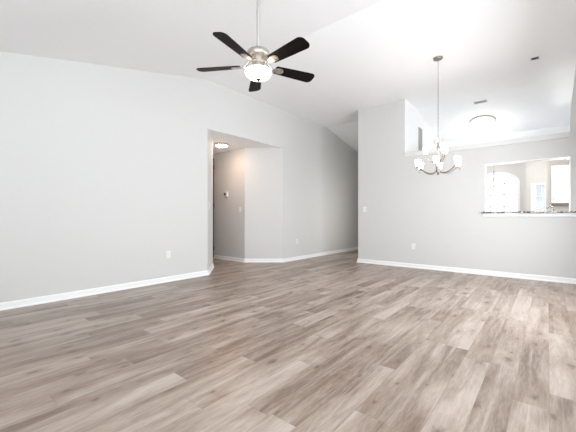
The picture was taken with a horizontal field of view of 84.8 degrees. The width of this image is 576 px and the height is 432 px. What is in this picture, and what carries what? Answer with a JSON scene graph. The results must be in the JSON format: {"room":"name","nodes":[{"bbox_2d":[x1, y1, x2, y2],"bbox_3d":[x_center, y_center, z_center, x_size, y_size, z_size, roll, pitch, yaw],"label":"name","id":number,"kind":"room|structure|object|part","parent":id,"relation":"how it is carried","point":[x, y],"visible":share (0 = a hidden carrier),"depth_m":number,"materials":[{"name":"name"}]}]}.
{"room":"empty living room","nodes":[
{"label":"empty living room","id":0,"kind":"room"},
{"bbox_2d":[0,51,357,302],"bbox_3d":[-0.586,-0.715,6.508,0.120,3.430,12.500,0,0,39],"label":"wall","id":1,"kind":"structure","parent":0,"point":[104,169],"depth_m":4.37,"materials":[{"name":"grey paint"}]},
{"bbox_2d":[0,263,213,310],"bbox_3d":[-2.730,0.960,4.042,1.488,0.080,5.804,0,0,22],"label":"baseboard","id":2,"kind":"structure","parent":1,"relation":"attached to","point":[87,292],"depth_m":4.07,"materials":[{"name":"white paint"}]},
{"bbox_2d":[214,247,357,261],"bbox_3d":[1.256,0.960,8.839,6.398,0.080,1.530,0,0,-35],"label":"baseboard","id":3,"kind":"structure","parent":1,"relation":"attached to","point":[353,248],"depth_m":7.36,"materials":[{"name":"white paint"}]},
{"bbox_2d":[208,131,212,268],"bbox_3d":[-1.835,-0.290,6.381,0.462,2.580,2.057,0,0,-35],"label":"wall","id":4,"kind":"structure","parent":0,"point":[210,141],"depth_m":5.89,"materials":[{"name":"grey paint"}]},
{"bbox_2d":[208,129,280,153],"bbox_3d":[-1.550,-1.578,6.872,2.067,0.104,2.003,0,0,39],"label":"ceiling","id":5,"kind":"structure","parent":0,"point":[234,142],"depth_m":6.46,"materials":[{"name":"white paint"}]},
{"bbox_2d":[215,143,227,147],"bbox_3d":[-1.383,-1.487,6.594,0.265,0.078,0.265,0,0,39],"label":"flush light","id":6,"kind":"object","parent":5,"relation":"attached to","point":[221,145],"visible":1,"depth_m":6.51,"materials":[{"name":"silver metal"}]},
{"bbox_2d":[213,148,282,258],"bbox_3d":[-1.106,-0.290,7.276,2.045,2.580,0.435,0,0,25],"label":"wall","id":7,"kind":"structure","parent":0,"point":[252,178],"depth_m":6.98,"materials":[{"name":"grey paint"}]},
{"bbox_2d":[0,250,575,431],"bbox_3d":[1.713,1.050,5.067,10.200,0.100,13.200,0,0,39],"label":"floor","id":8,"kind":"structure","parent":0,"point":[336,342],"depth_m":2.28,"materials":[{"name":"beige wood"}]},
{"bbox_2d":[0,0,575,151],"bbox_3d":[2.596,-1.892,4.275,8.030,1.277,13.300,0,0,39],"label":"ceiling","id":9,"kind":"structure","parent":0,"point":[361,54],"depth_m":4.23,"materials":[{"name":"white paint"}]},
{"bbox_2d":[196,0,313,91],"bbox_3d":[-0.251,-1.657,2.821,1.089,0.869,1.112,0,0,39],"label":"ceiling fan","id":10,"kind":"object","parent":9,"relation":"hanging from","point":[258,55],"visible":1,"depth_m":2.79,"materials":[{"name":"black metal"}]},
{"bbox_3d":[-0.635,-1.365,2.905,0.412,0.037,0.128,0,0,8],"label":"blade","id":11,"kind":"part","parent":10,"relation":"part of","materials":[{"name":"black wood"}]},
{"bbox_3d":[-0.433,-1.365,2.519,0.128,0.037,0.412,0,0,26],"label":"blade","id":12,"kind":"part","parent":10,"relation":"part of","materials":[{"name":"black wood"}]},
{"bbox_3d":[-0.330,-1.365,3.217,0.128,0.037,0.412,0,0,-10],"label":"blade","id":13,"kind":"part","parent":10,"relation":"part of","materials":[{"name":"black wood"}]},
{"bbox_3d":[-0.268,-1.283,2.851,0.236,0.078,0.236,0,0,39],"label":"lamp shade","id":14,"kind":"part","parent":10,"relation":"part of","materials":[{"name":"white glass"}]},
{"bbox_3d":[-0.003,-1.365,2.592,0.412,0.037,0.128,0,0,44],"label":"blade","id":15,"kind":"part","parent":10,"relation":"part of","materials":[{"name":"black wood"}]},
{"bbox_3d":[0.060,-1.365,3.023,0.412,0.037,0.128,0,0,-28],"label":"blade","id":16,"kind":"part","parent":10,"relation":"part of","materials":[{"name":"black wood"}]},
{"bbox_2d":[415,56,460,174],"bbox_3d":[2.236,-1.500,4.704,0.646,1.749,0.676,0,0,39],"label":"chandelier","id":17,"kind":"object","parent":9,"relation":"hanging from","point":[444,149],"visible":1,"depth_m":4.69,"materials":[{"name":"white glass"}]},
{"bbox_3d":[1.936,-0.801,4.704,0.084,0.097,0.084,0,0,0],"label":"lamp shade","id":18,"kind":"part","parent":17,"relation":"part of","materials":[{"name":"white glass"}]},
{"bbox_3d":[2.093,-1.002,4.786,0.084,0.097,0.084,0,0,30],"label":"lamp shade","id":19,"kind":"part","parent":17,"relation":"part of","materials":[{"name":"white glass"}]},
{"bbox_3d":[2.086,-0.801,4.444,0.084,0.097,0.084,0,0,30],"label":"lamp shade","id":20,"kind":"part","parent":17,"relation":"part of","materials":[{"name":"white glass"}]},
{"bbox_3d":[2.236,-1.756,4.704,0.012,1.175,0.012,0,0,-5],"label":"chain","id":21,"kind":"part","parent":17,"relation":"part of","materials":[{"name":"silver metal"}]},
{"bbox_3d":[2.236,-1.002,4.539,0.084,0.097,0.084,0,0,0],"label":"lamp shade","id":22,"kind":"part","parent":17,"relation":"part of","materials":[{"name":"white glass"}]},
{"bbox_3d":[2.386,-0.801,4.444,0.084,0.097,0.084,0,0,-30],"label":"lamp shade","id":23,"kind":"part","parent":17,"relation":"part of","materials":[{"name":"white glass"}]},
{"bbox_2d":[473,99,487,104],"bbox_3d":[3.869,-2.314,6.348,0.246,0.033,0.120,0,0,39],"label":"ceiling vent","id":24,"kind":"object","parent":9,"relation":"in","point":[484,100],"visible":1,"depth_m":6.34,"materials":[{"name":"white plastic"}]},
{"bbox_2d":[470,115,495,128],"bbox_3d":[4.324,-2.078,7.018,0.488,0.231,0.481,0,0,31],"label":"flush light","id":25,"kind":"object","parent":9,"relation":"attached to","point":[480,122],"visible":1,"depth_m":6.89,"materials":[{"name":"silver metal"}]},
{"bbox_2d":[530,55,539,60],"bbox_3d":[3.683,-2.366,4.707,0.121,0.008,0.126,0,0,39],"label":"ceiling vent","id":26,"kind":"object","parent":9,"relation":"in","point":[535,57],"visible":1,"depth_m":4.71,"materials":[{"name":"white plastic"}]},
{"bbox_2d":[405,99,439,152],"bbox_3d":[3.785,-1.858,8.078,0.004,1.144,4.518,0,0,39],"label":"wall","id":27,"kind":"structure","parent":0,"point":[413,118],"depth_m":6.83,"materials":[{"name":"white paint"}]},
{"bbox_2d":[418,127,421,150],"bbox_3d":[2.965,-1.735,7.074,0.008,0.510,0.260,0,0,39],"label":"air vent","id":28,"kind":"object","parent":27,"relation":"in","point":[419,128],"visible":1,"depth_m":7.04,"materials":[{"name":"grey metal"}]},
{"bbox_2d":[358,67,575,278],"bbox_3d":[3.134,-0.715,5.762,3.990,3.430,0.140,0,0,39],"label":"wall","id":29,"kind":"structure","parent":0,"point":[441,214],"depth_m":5.82,"materials":[{"name":"grey paint"}]},
{"bbox_2d":[357,259,575,283],"bbox_3d":[4.510,0.960,7.454,4.018,0.080,4.558,0,0,39],"label":"baseboard","id":30,"kind":"structure","parent":29,"relation":"attached to","point":[420,266],"depth_m":5.51,"materials":[{"name":"white paint"}]},
{"bbox_2d":[404,132,569,156],"bbox_3d":[3.796,-1.242,6.150,2.473,0.085,1.620,0,0,39],"label":"trim","id":31,"kind":"structure","parent":29,"relation":"attached to","point":[563,134],"depth_m":5.30,"materials":[{"name":"white paint"}]},
{"bbox_2d":[485,156,570,211],"bbox_3d":[3.872,-0.487,5.156,1.110,0.855,0.156,0,0,39],"label":"trim","id":32,"kind":"structure","parent":29,"relation":"attached to","point":[567,157],"depth_m":5.05,"materials":[{"name":"white paint"}]},
{"bbox_2d":[482,211,575,212],"bbox_3d":[4.057,-0.077,5.027,1.630,0.027,0.300,0,0,39],"label":"bar","id":33,"kind":"object","parent":29,"relation":"on","point":[505,211],"visible":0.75,"depth_m":4.97,"materials":[{"name":"stone"}]},
{"bbox_2d":[483,213,575,216],"bbox_3d":[3.996,-0.034,4.949,1.625,0.057,0.018,0,0,39],"label":"trim","id":34,"kind":"structure","parent":29,"relation":"attached to","point":[484,214],"depth_m":5.05,"materials":[{"name":"white paint"}]},
{"bbox_2d":[440,125,568,147],"bbox_3d":[5.024,-1.814,7.574,2.557,0.404,0.080,0,0,39],"label":"wall","id":35,"kind":"structure","parent":0,"point":[565,128],"depth_m":7.38,"materials":[{"name":"white paint"}]},
{"bbox_2d":[487,162,525,210],"bbox_3d":[5.657,-0.275,9.540,2.800,2.550,0.120,0,0,39],"label":"wall","id":36,"kind":"structure","parent":0,"point":[517,169],"depth_m":8.80,"materials":[{"name":"grey paint"}]},
{"bbox_2d":[487,172,519,211],"bbox_3d":[6.075,-0.385,9.170,1.080,1.830,0.120,0,0,39],"label":"window","id":37,"kind":"structure","parent":36,"relation":"in","point":[495,173],"depth_m":9.03,"materials":[{"name":"white paint"}]},
{"bbox_2d":[526,159,568,210],"bbox_3d":[6.600,-0.275,7.079,2.015,2.550,0.120,0,0,39],"label":"wall","id":38,"kind":"structure","parent":0,"point":[537,171],"depth_m":7.46,"materials":[{"name":"grey paint"}]},
{"bbox_2d":[531,183,545,210],"bbox_3d":[5.991,-0.030,7.555,0.290,1.560,0.120,0,0,39],"label":"window","id":39,"kind":"structure","parent":38,"relation":"in","point":[533,185],"depth_m":7.55,"materials":[{"name":"white paint"}]},
{"bbox_2d":[551,165,568,204],"bbox_3d":[6.163,-0.713,7.128,0.330,0.885,0.360,0,0,39],"label":"upper cabinet","id":40,"kind":"object","parent":38,"relation":"attached to","point":[559,173],"visible":0.77,"depth_m":7.02,"materials":[{"name":"white paint"}]},
{"bbox_3d":[6.172,-0.289,7.134,0.325,0.039,0.320,0,0,39],"label":"panel","id":41,"kind":"part","parent":40,"relation":"part of","materials":[{"name":"grey wood"}]},
{"bbox_3d":[5.516,-1.580,7.797,4.800,0.060,3.150,0,0,39],"label":"ceiling","id":42,"kind":"structure","parent":0,"visible":0},
{"bbox_2d":[489,171,502,187],"bbox_3d":[5.208,-1.147,8.013,0.420,0.814,0.432,0,0,39],"label":"chandelier","id":43,"kind":"object","parent":42,"relation":"hanging from","point":[501,182],"visible":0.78,"depth_m":8.00,"materials":[{"name":"silver metal"}]},
{"bbox_3d":[-2.141,-0.290,7.387,0.100,2.580,1.060,0,0,39],"label":"wall","id":44,"kind":"structure","parent":0,"visible":0},
{"bbox_2d":[213,158,213,257],"bbox_3d":[-2.042,-0.215,7.311,0.110,2.410,0.829,0,0,39],"label":"door","id":45,"kind":"structure","parent":44,"relation":"in","point":[213,158],"depth_m":7.63,"materials":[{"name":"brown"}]}
]}

